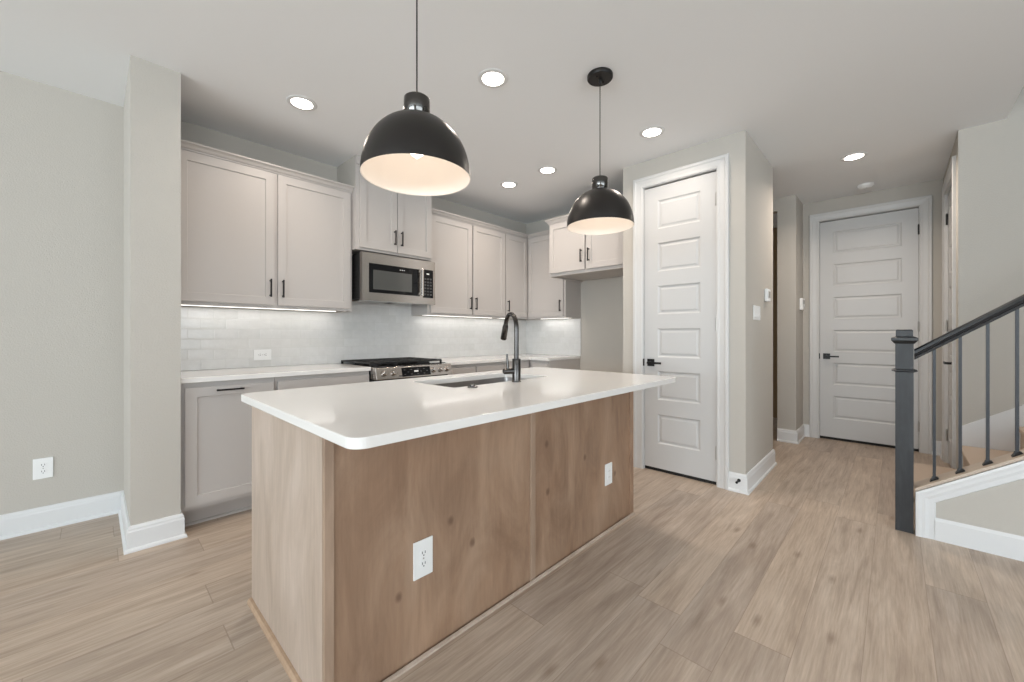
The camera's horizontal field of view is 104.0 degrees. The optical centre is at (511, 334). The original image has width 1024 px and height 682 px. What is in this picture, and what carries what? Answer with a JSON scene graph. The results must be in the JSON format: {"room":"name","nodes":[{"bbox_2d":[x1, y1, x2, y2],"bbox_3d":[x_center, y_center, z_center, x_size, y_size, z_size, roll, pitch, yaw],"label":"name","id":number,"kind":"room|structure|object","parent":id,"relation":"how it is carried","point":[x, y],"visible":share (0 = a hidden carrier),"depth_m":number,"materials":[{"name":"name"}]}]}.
{"room":"kitchen","nodes":[
{"label":"kitchen","id":0,"kind":"room"},
{"bbox_2d":[0,71,123,514],"bbox_3d":[-5.183,-0.176,0.143,0.115,2.743,7.238,0,0,44],"label":"wall","id":1,"kind":"structure","parent":0,"point":[62,151],"depth_m":2.51,"materials":[{"name":"grey paint"}]},
{"bbox_2d":[33,457,52,479],"bbox_3d":[-2.881,0.819,2.458,0.008,0.126,0.082,0,0,44],"label":"wall outlet","id":2,"kind":"object","parent":1,"relation":"attached to","point":[42,467],"visible":1,"depth_m":2.46,"materials":[{"name":"white plastic"}]},
{"bbox_2d":[39,463,46,467],"bbox_3d":[-2.879,0.799,2.457,0.003,0.031,0.031,0,0,44],"label":"receptacle","id":3,"kind":"object","parent":2,"relation":"attached to","point":[41,465],"depth_m":2.46,"materials":[{"name":"grey plastic"}]},
{"bbox_2d":[39,469,46,473],"bbox_3d":[-2.879,0.839,2.457,0.003,0.031,0.031,0,0,44],"label":"receptacle","id":4,"kind":"object","parent":2,"relation":"attached to","point":[41,471],"depth_m":2.46,"materials":[{"name":"white plastic"}]},
{"bbox_2d":[0,490,123,539],"bbox_3d":[-5.062,1.125,0.166,0.027,0.141,7.038,0,0,44],"label":"baseboard","id":5,"kind":"structure","parent":1,"relation":"attached to","point":[19,523],"depth_m":2.50,"materials":[{"name":"white paint"}]},
{"bbox_2d":[124,55,180,525],"bbox_3d":[-2.340,-0.176,2.581,0.850,2.743,0.216,0,0,44],"label":"wall column","id":6,"kind":"structure","parent":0,"point":[152,102],"depth_m":2.29,"materials":[{"name":"grey paint"}]},
{"bbox_2d":[118,491,186,554],"bbox_3d":[-2.279,1.125,2.522,0.735,0.141,0.270,0,0,44],"label":"baseboard","id":7,"kind":"structure","parent":6,"relation":"attached to","point":[149,534],"depth_m":2.28,"materials":[{"name":"white paint"}]},
{"bbox_2d":[181,121,525,370],"bbox_3d":[-1.153,-0.176,4.305,0.180,2.743,3.916,0,0,44],"label":"wall","id":8,"kind":"structure","parent":0,"point":[190,132],"depth_m":3.38,"materials":[{"name":"grey paint"}]},
{"bbox_2d":[254,349,270,359],"bbox_3d":[-2.022,0.160,3.245,0.008,0.085,0.125,0,0,44],"label":"wall outlet","id":9,"kind":"object","parent":8,"relation":"attached to","point":[264,354],"visible":1,"depth_m":3.24,"materials":[{"name":"white plastic"}]},
{"bbox_2d":[181,139,353,312],"bbox_3d":[-1.896,-0.744,3.137,0.358,1.078,1.194,0,0,44],"label":"upper cabinet","id":10,"kind":"object","parent":8,"relation":"attached to","point":[255,233],"visible":0.94,"depth_m":2.97,"materials":[{"name":"grey paint"}]},
{"bbox_2d":[181,304,335,311],"bbox_3d":[-1.958,-0.215,3.190,0.028,0.014,1.100,0,0,44],"label":"light","id":11,"kind":"object","parent":10,"relation":"attached to","point":[181,304],"visible":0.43,"depth_m":3.11,"materials":[{"name":"white plastic"}]},
{"bbox_2d":[181,302,580,370],"bbox_3d":[-0.793,-0.073,3.891,0.910,0.664,3.816,0,0,44],"label":"backsplash","id":12,"kind":"structure","parent":8,"relation":"attached to","point":[211,338],"depth_m":3.77,"materials":[{"name":"tile"}]},
{"bbox_2d":[352,155,431,261],"bbox_3d":[-1.189,-1.142,3.825,0.428,0.804,0.775,0,0,44],"label":"upper cabinet","id":13,"kind":"object","parent":8,"relation":"attached to","point":[385,222],"visible":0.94,"depth_m":3.64,"materials":[{"name":"grey paint"}]},
{"bbox_2d":[337,156,354,185],"bbox_3d":[-1.482,-1.417,3.567,0.365,0.260,0.001,0,0,44],"label":"trim","id":14,"kind":"structure","parent":13,"relation":"attached to","point":[345,171],"depth_m":3.54,"materials":[{"name":"grey paint"}]},
{"bbox_2d":[352,251,434,304],"bbox_3d":[-1.160,-0.506,3.817,0.476,0.417,0.746,0,0,44],"label":"microwave","id":15,"kind":"object","parent":13,"relation":"attached to","point":[376,278],"visible":0.94,"depth_m":3.62,"materials":[{"name":"silver metal"}]},
{"bbox_2d":[411,208,506,318],"bbox_3d":[-0.564,-0.744,4.528,0.358,1.078,1.100,0,0,44],"label":"upper cabinet","id":16,"kind":"object","parent":8,"relation":"attached to","point":[468,254],"visible":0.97,"depth_m":4.39,"materials":[{"name":"grey paint"}]},
{"bbox_2d":[425,315,504,318],"bbox_3d":[-0.505,-0.215,4.707,0.028,0.014,1.300,0,0,44],"label":"light","id":17,"kind":"object","parent":16,"relation":"attached to","point":[425,315],"visible":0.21,"depth_m":4.60,"materials":[{"name":"white plastic"}]},
{"bbox_2d":[493,229,537,319],"bbox_3d":[0.071,-0.744,5.191,0.358,1.078,0.738,0,0,44],"label":"upper cabinet","id":18,"kind":"object","parent":8,"relation":"attached to","point":[516,243],"visible":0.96,"depth_m":4.98,"materials":[{"name":"grey paint"}]},
{"bbox_2d":[0,0,1023,227],"bbox_3d":[0.870,-1.698,-0.971,10.600,0.300,14.000,0,0,44],"label":"ceiling","id":19,"kind":"structure","parent":0,"point":[814,84],"depth_m":2.34,"materials":[{"name":"white paint"}]},
{"bbox_2d":[286,95,316,110],"bbox_3d":[-1.401,-1.545,2.669,0.184,0.006,0.184,0,0,44],"label":"recessed light","id":20,"kind":"object","parent":19,"relation":"in","point":[300,102],"visible":1,"depth_m":2.66,"materials":[{"name":"white paint"}]},
{"bbox_2d":[360,0,469,195],"bbox_3d":[-0.349,-1.062,1.466,0.391,0.971,0.391,0,0,44],"label":"pendant light","id":21,"kind":"object","parent":19,"relation":"hanging from","point":[411,150],"visible":1,"depth_m":1.42,"materials":[{"name":"black metal"}]},
{"bbox_2d":[478,68,507,87],"bbox_3d":[-0.115,-1.545,2.414,0.184,0.006,0.184,0,0,44],"label":"recessed light","id":22,"kind":"object","parent":19,"relation":"in","point":[492,77],"visible":1,"depth_m":2.41,"materials":[{"name":"white paint"}]},
{"bbox_2d":[500,181,517,187],"bbox_3d":[-0.031,-1.545,4.114,0.184,0.006,0.184,0,0,44],"label":"recessed light","id":23,"kind":"object","parent":19,"relation":"in","point":[507,184],"visible":1,"depth_m":4.11,"materials":[{"name":"white paint"}]},
{"bbox_2d":[538,166,556,173],"bbox_3d":[0.333,-1.545,3.753,0.184,0.006,0.184,0,0,44],"label":"recessed light","id":24,"kind":"object","parent":19,"relation":"in","point":[545,169],"visible":1,"depth_m":3.75,"materials":[{"name":"white paint"}]},
{"bbox_2d":[567,67,633,234],"bbox_3d":[0.524,-1.096,2.382,0.391,0.904,0.391,0,0,44],"label":"pendant light","id":25,"kind":"object","parent":19,"relation":"hanging from","point":[601,210],"visible":1,"depth_m":2.31,"materials":[{"name":"black metal"}]},
{"bbox_2d":[592,175,607,188],"bbox_3d":[0.524,-0.867,2.382,0.094,0.158,0.094,0,0,44],"label":"socket","id":26,"kind":"object","parent":25,"relation":"attached to","point":[600,181],"depth_m":2.34,"materials":[{"name":"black metal"}]},
{"bbox_2d":[639,126,664,137],"bbox_3d":[1.067,-1.545,3.050,0.184,0.006,0.184,0,0,44],"label":"recessed light","id":27,"kind":"object","parent":19,"relation":"in","point":[652,131],"visible":1,"depth_m":3.04,"materials":[{"name":"white paint"}]},
{"bbox_2d":[840,152,867,160],"bbox_3d":[2.966,-1.545,3.469,0.184,0.006,0.184,0,0,44],"label":"recessed light","id":28,"kind":"object","parent":19,"relation":"in","point":[858,155],"visible":1,"depth_m":3.46,"materials":[{"name":"white paint"}]},
{"bbox_2d":[857,182,874,189],"bbox_3d":[3.646,-1.527,4.123,0.136,0.040,0.136,0,0,44],"label":"smoke detector","id":29,"kind":"object","parent":19,"relation":"attached to","point":[864,186],"visible":1,"depth_m":4.09,"materials":[{"name":"white plastic"}]},
{"bbox_2d":[0,418,1023,681],"bbox_3d":[0.870,1.255,-0.971,10.600,0.120,14.000,0,0,44],"label":"floor","id":30,"kind":"structure","parent":0,"point":[808,575],"depth_m":1.81,"materials":[{"name":"brown wood"}]},
{"bbox_2d":[181,377,274,526],"bbox_3d":[-2.023,0.744,2.785,0.655,0.903,0.510,0,0,44],"label":"base cabinet","id":31,"kind":"object","parent":30,"relation":"on","point":[216,425],"visible":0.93,"depth_m":2.54,"materials":[{"name":"grey paint"}]},
{"bbox_2d":[275,371,368,389],"bbox_3d":[-1.608,0.744,3.219,0.655,0.903,0.688,0,0,44],"label":"base cabinet","id":32,"kind":"object","parent":30,"relation":"on","point":[303,381],"visible":0.06,"depth_m":2.99,"materials":[{"name":"grey paint"}]},
{"bbox_2d":[181,363,370,383],"bbox_3d":[-1.789,0.276,3.040,0.628,0.031,1.203,0,0,44],"label":"countertop","id":33,"kind":"structure","parent":32,"relation":"on","point":[196,376],"depth_m":2.85,"materials":[{"name":"white stone"}]},
{"bbox_2d":[341,357,451,381],"bbox_3d":[-1.067,0.714,3.716,0.727,0.962,0.768,0,0,44],"label":"gas range","id":34,"kind":"object","parent":30,"relation":"on","point":[382,369],"visible":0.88,"depth_m":3.52,"materials":[{"name":"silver metal"}]},
{"bbox_2d":[341,361,445,366],"bbox_3d":[-1.116,0.266,3.763,0.592,0.009,0.768,0,0,44],"label":"cooktop","id":35,"kind":"object","parent":34,"relation":"in","point":[376,364],"depth_m":3.54,"materials":[{"name":"black metal"}]},
{"bbox_2d":[247,392,634,681],"bbox_3d":[-0.185,0.746,2.234,0.850,0.899,2.030,0,0,44],"label":"kitchen island","id":36,"kind":"object","parent":30,"relation":"on","point":[336,597],"visible":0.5,"depth_m":1.56,"materials":[{"name":"brown wood"}]},
{"bbox_2d":[413,536,432,580],"bbox_3d":[-0.331,0.833,1.494,0.008,0.138,0.084,0,0,44],"label":"island outlet","id":37,"kind":"object","parent":36,"relation":"attached to","point":[422,549],"visible":1,"depth_m":1.49,"materials":[{"name":"white plastic"}]},
{"bbox_2d":[420,548,426,556],"bbox_3d":[-0.330,0.813,1.493,0.003,0.031,0.031,0,0,44],"label":"receptacle","id":38,"kind":"object","parent":37,"relation":"attached to","point":[423,551],"depth_m":1.49,"materials":[{"name":"white plastic"}]},
{"bbox_2d":[420,559,426,567],"bbox_3d":[-0.330,0.853,1.493,0.003,0.031,0.031,0,0,44],"label":"receptacle","id":39,"kind":"object","parent":37,"relation":"attached to","point":[423,562],"depth_m":1.49,"materials":[{"name":"white plastic"}]},
{"bbox_2d":[241,367,675,449],"bbox_3d":[-0.093,0.281,2.169,1.155,0.031,2.100,0,0,44],"label":"island countertop","id":40,"kind":"structure","parent":36,"relation":"on","point":[365,415],"depth_m":1.62,"materials":[{"name":"white stone"}]},
{"bbox_2d":[435,377,523,387],"bbox_3d":[-0.167,0.396,2.417,0.425,0.198,0.810,0,0,44],"label":"sink","id":41,"kind":"object","parent":40,"relation":"in","point":[501,379],"visible":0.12,"depth_m":2.64,"materials":[{"name":"silver metal"}]},
{"bbox_2d":[500,312,520,381],"bbox_3d":[-0.036,0.065,2.339,0.106,0.400,0.240,0,0,-23],"label":"kitchen faucet","id":42,"kind":"object","parent":40,"relation":"on","point":[515,370],"visible":1,"depth_m":2.25,"materials":[{"name":"grey metal"}]},
{"bbox_2d":[605,462,611,485],"bbox_3d":[0.596,0.855,2.462,0.009,0.130,0.080,0,0,44],"label":"island outlet","id":43,"kind":"object","parent":36,"relation":"attached to","point":[608,467],"visible":1,"depth_m":2.45,"materials":[{"name":"white plastic"}]},
{"bbox_2d":[608,468,610,479],"bbox_3d":[0.597,0.855,2.460,0.004,0.066,0.033,0,0,44],"label":"receptacle","id":44,"kind":"object","parent":43,"relation":"attached to","point":[609,469],"depth_m":2.46,"materials":[{"name":"white plastic"}]},
{"bbox_2d":[448,364,474,374],"bbox_3d":[-0.706,0.744,4.161,0.655,0.903,0.365,0,0,44],"label":"base cabinet","id":45,"kind":"object","parent":30,"relation":"on","point":[464,368],"visible":0.06,"depth_m":3.98,"materials":[{"name":"grey paint"}]},
{"bbox_2d":[475,360,528,371],"bbox_3d":[-0.288,0.744,4.598,0.655,0.903,0.840,0,0,44],"label":"base cabinet","id":46,"kind":"object","parent":30,"relation":"on","point":[494,366],"visible":0.12,"depth_m":4.29,"materials":[{"name":"grey paint"}]},
{"bbox_2d":[529,359,579,369],"bbox_3d":[0.292,0.744,5.030,0.892,0.903,0.661,0,0,44],"label":"base cabinet","id":47,"kind":"object","parent":30,"relation":"on","point":[574,364],"visible":0.15,"depth_m":4.69,"materials":[{"name":"grey paint"}]},
{"bbox_2d":[431,354,579,364],"bbox_3d":[-0.110,0.276,4.599,0.896,0.031,1.824,0,0,44],"label":"countertop","id":48,"kind":"structure","parent":47,"relation":"on","point":[493,358],"depth_m":4.56,"materials":[{"name":"white stone"}]},
{"bbox_2d":[914,426,1023,501],"bbox_3d":[3.902,0.183,1.815,2.970,2.024,0.986,0,0,44],"label":"staircase","id":49,"kind":"structure","parent":30,"relation":"on","point":[971,455],"depth_m":2.84,"materials":[{"name":"brown wood"}]},
{"bbox_2d":[526,213,622,372],"bbox_3d":[0.950,-0.176,4.933,1.990,2.743,0.100,0,0,44],"label":"wall","id":50,"kind":"structure","parent":0,"point":[601,318],"depth_m":4.76,"materials":[{"name":"grey paint"}]},
{"bbox_2d":[528,229,580,319],"bbox_3d":[0.507,-0.744,5.030,0.601,1.078,0.368,0,0,44],"label":"upper cabinet","id":51,"kind":"object","parent":50,"relation":"attached to","point":[548,297],"visible":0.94,"depth_m":4.94,"materials":[{"name":"grey paint"}]},
{"bbox_2d":[545,215,622,281],"bbox_3d":[0.959,-0.967,4.377,1.011,0.633,0.688,0,0,44],"label":"upper cabinet","id":52,"kind":"object","parent":50,"relation":"attached to","point":[572,256],"visible":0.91,"depth_m":4.24,"materials":[{"name":"grey paint"}]},
{"bbox_2d":[773,228,776,417],"bbox_3d":[2.868,-0.176,4.987,3.445,2.743,2.630,0,0,44],"label":"wall","id":53,"kind":"structure","parent":0,"point":[774,229],"depth_m":5.78,"materials":[{"name":"beige"}]},
{"bbox_2d":[773,195,802,430],"bbox_3d":[2.539,-0.176,5.391,2.212,2.743,0.600,0,0,44],"label":"wall","id":54,"kind":"structure","parent":0,"point":[789,209],"depth_m":4.48,"materials":[{"name":"grey paint"}]},
{"bbox_2d":[777,424,808,443],"bbox_3d":[3.241,1.125,4.603,0.505,0.141,0.202,0,0,-42],"label":"baseboard","id":55,"kind":"structure","parent":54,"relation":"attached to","point":[783,435],"depth_m":4.48,"materials":[{"name":"white paint"}]},
{"bbox_2d":[800,298,804,309],"bbox_3d":[3.343,-0.355,4.608,0.031,0.136,0.150,0,0,44],"label":"alarm keypad","id":56,"kind":"object","parent":54,"relation":"attached to","point":[802,300],"visible":1,"depth_m":4.56,"materials":[{"name":"white plastic"}]},
{"bbox_2d":[623,130,1023,536],"bbox_3d":[3.173,-0.176,2.320,5.026,2.743,0.940,0,0,44],"label":"wall","id":57,"kind":"structure","parent":0,"point":[750,172],"depth_m":3.10,"materials":[{"name":"grey paint"}]},
{"bbox_2d":[643,172,716,484],"bbox_3d":[1.408,-0.051,3.383,0.618,2.493,0.145,0,0,44],"label":"door","id":58,"kind":"structure","parent":57,"relation":"in","point":[680,320],"depth_m":3.36,"materials":[{"name":"grey paint"}]},
{"bbox_2d":[633,153,728,489],"bbox_3d":[1.423,-0.103,3.398,0.791,2.597,0.120,0,0,44],"label":"door frame","id":59,"kind":"structure","parent":57,"relation":"attached to","point":[719,164],"depth_m":3.19,"materials":[{"name":"grey paint"}]},
{"bbox_2d":[728,449,776,494],"bbox_3d":[2.056,1.125,3.389,0.142,0.141,0.994,0,0,44],"label":"baseboard","id":60,"kind":"structure","parent":57,"relation":"attached to","point":[751,480],"depth_m":3.11,"materials":[{"name":"white paint"}]},
{"bbox_2d":[753,305,759,319],"bbox_3d":[1.963,-0.179,3.220,0.011,0.113,0.193,0,0,44],"label":"light switch","id":61,"kind":"object","parent":57,"relation":"attached to","point":[756,309],"visible":1,"depth_m":3.21,"materials":[{"name":"white plastic"}]},
{"bbox_2d":[765,289,770,301],"bbox_3d":[2.229,-0.345,3.486,0.027,0.110,0.110,0,0,44],"label":"thermostat","id":62,"kind":"object","parent":57,"relation":"attached to","point":[767,291],"visible":1,"depth_m":3.45,"materials":[{"name":"white plastic"}]},
{"bbox_2d":[914,449,1023,491],"bbox_3d":[3.579,-0.144,1.362,3.114,2.158,0.142,0,0,44],"label":"trim","id":63,"kind":"structure","parent":57,"relation":"attached to","point":[1006,459],"depth_m":2.27,"materials":[{"name":"beige wood"}]},
{"bbox_2d":[891,294,1023,533],"bbox_3d":[3.457,-0.432,1.455,3.018,3.253,0.118,0,0,44],"label":"stair railing","id":64,"kind":"object","parent":63,"relation":"on","point":[904,341],"visible":1,"depth_m":2.40,"materials":[{"name":"grey wood"}]},
{"bbox_2d":[916,460,1023,539],"bbox_3d":[3.550,-0.003,1.296,3.159,2.396,0.022,0,0,44],"label":"trim","id":65,"kind":"structure","parent":57,"relation":"attached to","point":[926,499],"depth_m":2.28,"materials":[{"name":"white paint"}]},
{"bbox_2d":[935,518,1023,561],"bbox_3d":[3.564,1.131,1.288,3.032,0.128,0.014,0,0,44],"label":"baseboard","id":66,"kind":"structure","parent":57,"relation":"attached to","point":[1003,544],"depth_m":2.21,"materials":[{"name":"white paint"}]},
{"bbox_2d":[803,179,942,440],"bbox_3d":[3.907,-0.176,4.400,1.133,2.743,0.140,0,0,44],"label":"wall","id":67,"kind":"structure","parent":0,"point":[934,188],"depth_m":4.15,"materials":[{"name":"grey paint"}]},
{"bbox_2d":[819,208,919,451],"bbox_3d":[3.866,-0.051,4.367,0.820,2.493,0.145,0,0,44],"label":"door","id":68,"kind":"structure","parent":67,"relation":"in","point":[869,265],"depth_m":4.36,"materials":[{"name":"grey paint"}]},
{"bbox_2d":[809,195,931,454],"bbox_3d":[3.880,-0.103,4.381,0.993,2.597,0.120,0,0,44],"label":"door frame","id":69,"kind":"structure","parent":67,"relation":"attached to","point":[924,203],"depth_m":4.13,"materials":[{"name":"grey paint"}]},
{"bbox_2d":[932,440,941,455],"bbox_3d":[4.229,1.125,3.975,0.079,0.141,0.027,0,0,44],"label":"baseboard","id":70,"kind":"structure","parent":67,"relation":"attached to","point":[938,443],"depth_m":3.97,"materials":[{"name":"white paint"}]},
{"bbox_2d":[943,136,956,468],"bbox_3d":[3.940,-0.176,3.544,0.100,2.743,1.330,0,0,44],"label":"wall","id":71,"kind":"structure","parent":0,"point":[954,150],"depth_m":3.11,"materials":[{"name":"grey paint"}]},
{"bbox_2d":[943,187,951,467],"bbox_3d":[3.802,-0.051,3.447,0.145,2.493,0.771,0,0,44],"label":"door","id":72,"kind":"structure","parent":71,"relation":"in","point":[949,215],"depth_m":3.63,"materials":[{"name":"grey paint"}]},
{"bbox_2d":[942,155,955,468],"bbox_3d":[3.818,-0.103,3.433,0.120,2.597,0.944,0,0,44],"label":"door frame","id":73,"kind":"structure","parent":71,"relation":"attached to","point":[950,179],"depth_m":3.73,"materials":[{"name":"grey paint"}]},
{"bbox_2d":[957,86,1023,467],"bbox_3d":[4.766,-1.455,1.764,3.755,5.300,0.100,0,0,44],"label":"wall","id":74,"kind":"structure","parent":0,"point":[990,156],"depth_m":2.92,"materials":[{"name":"grey paint"}]},
{"bbox_2d":[962,405,1023,466],"bbox_3d":[4.366,0.023,2.067,2.753,2.344,0.015,0,0,44],"label":"trim","id":75,"kind":"structure","parent":74,"relation":"attached to","point":[1002,425],"depth_m":2.89,"materials":[{"name":"white paint"}]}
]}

